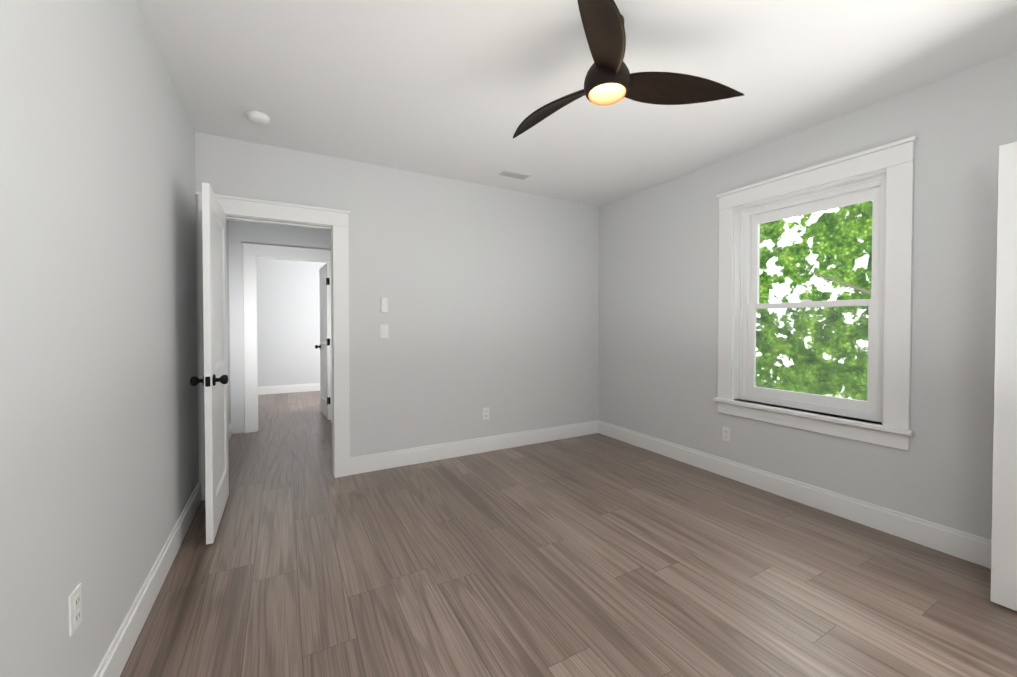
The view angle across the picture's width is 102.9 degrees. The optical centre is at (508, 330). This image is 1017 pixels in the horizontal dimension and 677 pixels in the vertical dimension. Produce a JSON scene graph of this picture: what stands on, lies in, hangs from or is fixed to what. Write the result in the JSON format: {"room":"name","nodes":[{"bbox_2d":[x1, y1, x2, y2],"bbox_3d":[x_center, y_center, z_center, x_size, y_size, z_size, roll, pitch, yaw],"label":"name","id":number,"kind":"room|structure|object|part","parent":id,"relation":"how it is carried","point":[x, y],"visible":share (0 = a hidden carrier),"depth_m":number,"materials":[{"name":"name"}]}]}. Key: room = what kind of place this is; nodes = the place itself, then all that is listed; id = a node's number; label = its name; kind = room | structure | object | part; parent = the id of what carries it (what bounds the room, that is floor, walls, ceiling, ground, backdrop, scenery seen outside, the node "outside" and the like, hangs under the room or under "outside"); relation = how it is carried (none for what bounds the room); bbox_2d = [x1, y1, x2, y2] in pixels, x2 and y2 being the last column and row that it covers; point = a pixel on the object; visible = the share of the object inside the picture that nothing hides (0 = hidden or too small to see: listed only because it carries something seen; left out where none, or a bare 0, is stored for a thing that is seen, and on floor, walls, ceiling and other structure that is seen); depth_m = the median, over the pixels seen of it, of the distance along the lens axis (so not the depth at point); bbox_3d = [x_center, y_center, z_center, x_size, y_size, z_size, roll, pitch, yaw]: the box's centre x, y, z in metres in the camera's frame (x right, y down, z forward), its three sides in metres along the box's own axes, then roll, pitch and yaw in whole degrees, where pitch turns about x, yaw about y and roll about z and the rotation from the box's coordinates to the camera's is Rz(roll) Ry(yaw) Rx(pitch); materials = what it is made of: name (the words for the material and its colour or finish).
{"room":"empty bedroom","nodes":[
{"label":"empty bedroom","id":0,"kind":"room"},
{"bbox_2d":[0,0,230,676],"bbox_3d":[-1.634,-0.074,1.701,0.140,2.600,6.800,-1,1,-29],"label":"wall","id":1,"kind":"structure","parent":0,"point":[99,452],"depth_m":1.27,"materials":[{"name":"grey paint"}]},
{"bbox_2d":[68,583,81,636],"bbox_3d":[-1.247,0.804,1.169,0.008,0.115,0.070,-1,1,-29],"label":"wall outlet","id":2,"kind":"object","parent":1,"relation":"attached to","point":[75,608],"visible":1,"depth_m":1.16,"materials":[{"name":"white plastic"}]},
{"bbox_2d":[93,481,201,676],"bbox_3d":[-1.083,1.167,0.888,0.016,0.145,4.530,-1,1,-29],"label":"baseboard","id":3,"kind":"structure","parent":1,"relation":"attached to","point":[116,656],"depth_m":1.72,"materials":[{"name":"white wood"}]},
{"bbox_2d":[228,422,231,442],"bbox_3d":[-2.703,1.120,3.809,0.016,0.145,1.790,-1,1,-29],"label":"baseboard","id":4,"kind":"structure","parent":1,"relation":"attached to","point":[229,430],"depth_m":4.42,"materials":[{"name":"white wood"}]},
{"bbox_2d":[229,220,330,433],"bbox_3d":[-2.094,-0.131,5.253,5.300,2.600,0.140,-1,1,-29],"label":"wall","id":5,"kind":"structure","parent":0,"point":[240,232],"depth_m":4.64,"materials":[{"name":"grey paint"}]},
{"bbox_2d":[242,243,331,432],"bbox_3d":[-2.615,0.087,4.968,1.064,2.175,0.212,-1,1,-29],"label":"door frame","id":6,"kind":"structure","parent":5,"relation":"attached to","point":[252,253],"depth_m":4.68,"materials":[{"name":"white wood"}]},
{"bbox_2d":[315,263,330,419],"bbox_3d":[-2.513,0.141,5.512,0.179,2.024,0.711,-1,1,-29],"label":"door","id":7,"kind":"structure","parent":5,"relation":"in","point":[324,276],"depth_m":5.45,"materials":[{"name":"white wood"}]},
{"bbox_2d":[257,258,325,386],"bbox_3d":[-3.467,-0.170,7.727,5.300,2.600,0.140,-1,1,-29],"label":"wall","id":8,"kind":"structure","parent":0,"point":[288,315],"depth_m":7.35,"materials":[{"name":"grey paint"}]},
{"bbox_2d":[258,383,319,394],"bbox_3d":[-3.490,1.059,7.645,5.160,0.145,0.016,-1,1,-29],"label":"baseboard","id":9,"kind":"structure","parent":8,"relation":"attached to","point":[266,390],"depth_m":7.36,"materials":[{"name":"white wood"}]},
{"bbox_2d":[195,132,598,483],"bbox_3d":[-0.527,-0.108,3.869,3.900,2.600,0.140,-1,1,-29],"label":"wall","id":10,"kind":"structure","parent":0,"point":[491,293],"depth_m":3.76,"materials":[{"name":"grey paint"}]},
{"bbox_2d":[190,183,228,544],"bbox_3d":[-1.867,0.188,2.598,0.179,2.024,0.756,-1,1,-29],"label":"bedroom door","id":11,"kind":"structure","parent":10,"relation":"in","point":[214,380],"depth_m":2.38,"materials":[{"name":"white wood"}]},
{"bbox_3d":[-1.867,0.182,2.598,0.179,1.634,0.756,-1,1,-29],"label":"knob","id":12,"kind":"part","parent":11,"relation":"part of","materials":[{"name":"black metal"}]},
{"bbox_2d":[195,191,349,499],"bbox_3d":[-1.786,0.115,3.175,1.014,2.175,0.212,-1,1,-29],"label":"door frame","id":13,"kind":"structure","parent":10,"relation":"attached to","point":[335,222],"depth_m":3.28,"materials":[{"name":"white wood"}]},
{"bbox_2d":[380,325,387,337],"bbox_3d":[-1.068,0.008,3.486,0.070,0.115,0.008,-1,1,-29],"label":"switch plate","id":14,"kind":"object","parent":10,"relation":"attached to","point":[383,331],"visible":1,"depth_m":3.48,"materials":[{"name":"white plastic"}]},
{"bbox_2d":[381,298,387,311],"bbox_3d":[-1.064,-0.217,3.475,0.058,0.124,0.026,-1,1,-29],"label":"wall switch","id":15,"kind":"object","parent":10,"relation":"attached to","point":[384,304],"visible":1,"depth_m":3.47,"materials":[{"name":"white plastic"}]},
{"bbox_2d":[350,420,597,474],"bbox_3d":[-0.137,1.117,4.016,2.695,0.145,0.016,-1,1,-29],"label":"baseboard","id":16,"kind":"structure","parent":10,"relation":"attached to","point":[384,460],"depth_m":3.85,"materials":[{"name":"white wood"}]},
{"bbox_2d":[483,407,488,419],"bbox_3d":[-0.220,0.815,3.970,0.070,0.115,0.008,-1,1,-29],"label":"outlet","id":17,"kind":"object","parent":10,"relation":"attached to","point":[485,413],"visible":1,"depth_m":3.97,"materials":[{"name":"white plastic"}]},
{"bbox_2d":[120,391,1016,676],"bbox_3d":[-1.166,1.246,3.600,5.300,0.100,9.630,-1,1,-29],"label":"floor","id":18,"kind":"structure","parent":0,"point":[594,555],"depth_m":1.99,"materials":[{"name":"brown wood"}]},
{"bbox_2d":[134,0,1016,205],"bbox_3d":[-1.166,-1.454,3.557,5.300,0.100,9.630,-1,1,-29],"label":"ceiling","id":19,"kind":"structure","parent":0,"point":[461,90],"depth_m":2.16,"materials":[{"name":"white paint"}]},
{"bbox_2d":[246,111,269,124],"bbox_3d":[-1.620,-1.369,2.625,0.132,0.040,0.132,-1,1,-29],"label":"smoke detector","id":20,"kind":"object","parent":19,"relation":"attached to","point":[257,117],"visible":1,"depth_m":2.60,"materials":[{"name":"white plastic"}]},
{"bbox_2d":[499,171,529,179],"bbox_3d":[0.054,-1.403,3.668,0.260,0.006,0.110,-1,1,-29],"label":"ceiling vent","id":21,"kind":"object","parent":19,"relation":"in","point":[514,175],"visible":1,"depth_m":3.67,"materials":[{"name":"white metal"}]},
{"bbox_2d":[513,0,743,138],"bbox_3d":[0.432,-1.209,1.942,1.128,0.348,1.082,-1,1,-29],"label":"ceiling fan","id":22,"kind":"object","parent":19,"relation":"hanging from","point":[610,79],"visible":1,"depth_m":1.80,"materials":[{"name":"brown wood"}]},
{"bbox_2d":[598,50,1016,539],"bbox_3d":[2.262,-0.089,2.655,0.200,2.600,4.690,-1,1,-29],"label":"wall","id":23,"kind":"structure","parent":0,"point":[658,299],"depth_m":2.50,"materials":[{"name":"grey paint"}]},
{"bbox_2d":[722,426,730,441],"bbox_3d":[1.784,0.850,3.318,0.008,0.115,0.070,-1,1,-29],"label":"wall outlet","id":24,"kind":"object","parent":23,"relation":"attached to","point":[726,433],"visible":1,"depth_m":3.31,"materials":[{"name":"white plastic"}]},
{"bbox_2d":[598,420,991,568],"bbox_3d":[1.945,1.133,3.024,0.016,0.145,3.770,-1,1,-29],"label":"baseboard","id":25,"kind":"structure","parent":23,"relation":"attached to","point":[972,548],"depth_m":2.68,"materials":[{"name":"white wood"}]},
{"bbox_2d":[713,136,917,450],"bbox_3d":[2.091,-0.211,2.878,0.220,1.798,1.214,-1,1,-29],"label":"window","id":26,"kind":"structure","parent":23,"relation":"in","point":[893,162],"depth_m":2.74,"materials":[{"name":"white wood"}]},
{"bbox_3d":[2.145,-0.199,2.908,0.097,1.532,0.924,-1,1,-29],"label":"vinyl window frame","id":27,"kind":"part","parent":26,"relation":"part of","materials":[{"name":"white plastic"}]},
{"label":"outside","id":28,"kind":"structure","parent":0,"visible":0},
{"bbox_2d":[756,200,872,400],"bbox_3d":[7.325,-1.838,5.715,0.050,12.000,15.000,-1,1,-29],"label":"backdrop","id":29,"kind":"structure","parent":28,"point":[836,274],"depth_m":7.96,"materials":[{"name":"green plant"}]},
{"bbox_3d":[2.218,0.151,0.924,0.994,2.175,0.212,-1,1,-29],"label":"door frame","id":30,"kind":"structure","parent":0,"visible":0},
{"bbox_2d":[990,142,1016,610],"bbox_3d":[2.376,0.205,1.516,0.107,2.024,0.711,-1,1,-29],"label":"closet door","id":31,"kind":"structure","parent":30,"relation":"attached to","point":[1004,550],"depth_m":1.77,"materials":[{"name":"white wood"}]},
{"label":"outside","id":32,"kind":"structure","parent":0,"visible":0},
{"bbox_2d":[808,271,870,294],"bbox_3d":[5.708,0.874,4.977,0.208,6.606,3.606,-1,1,-29],"label":"branches","id":33,"kind":"object","parent":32,"point":[855,287],"depth_m":6.05,"materials":[{"name":"brown plant"}]}
]}

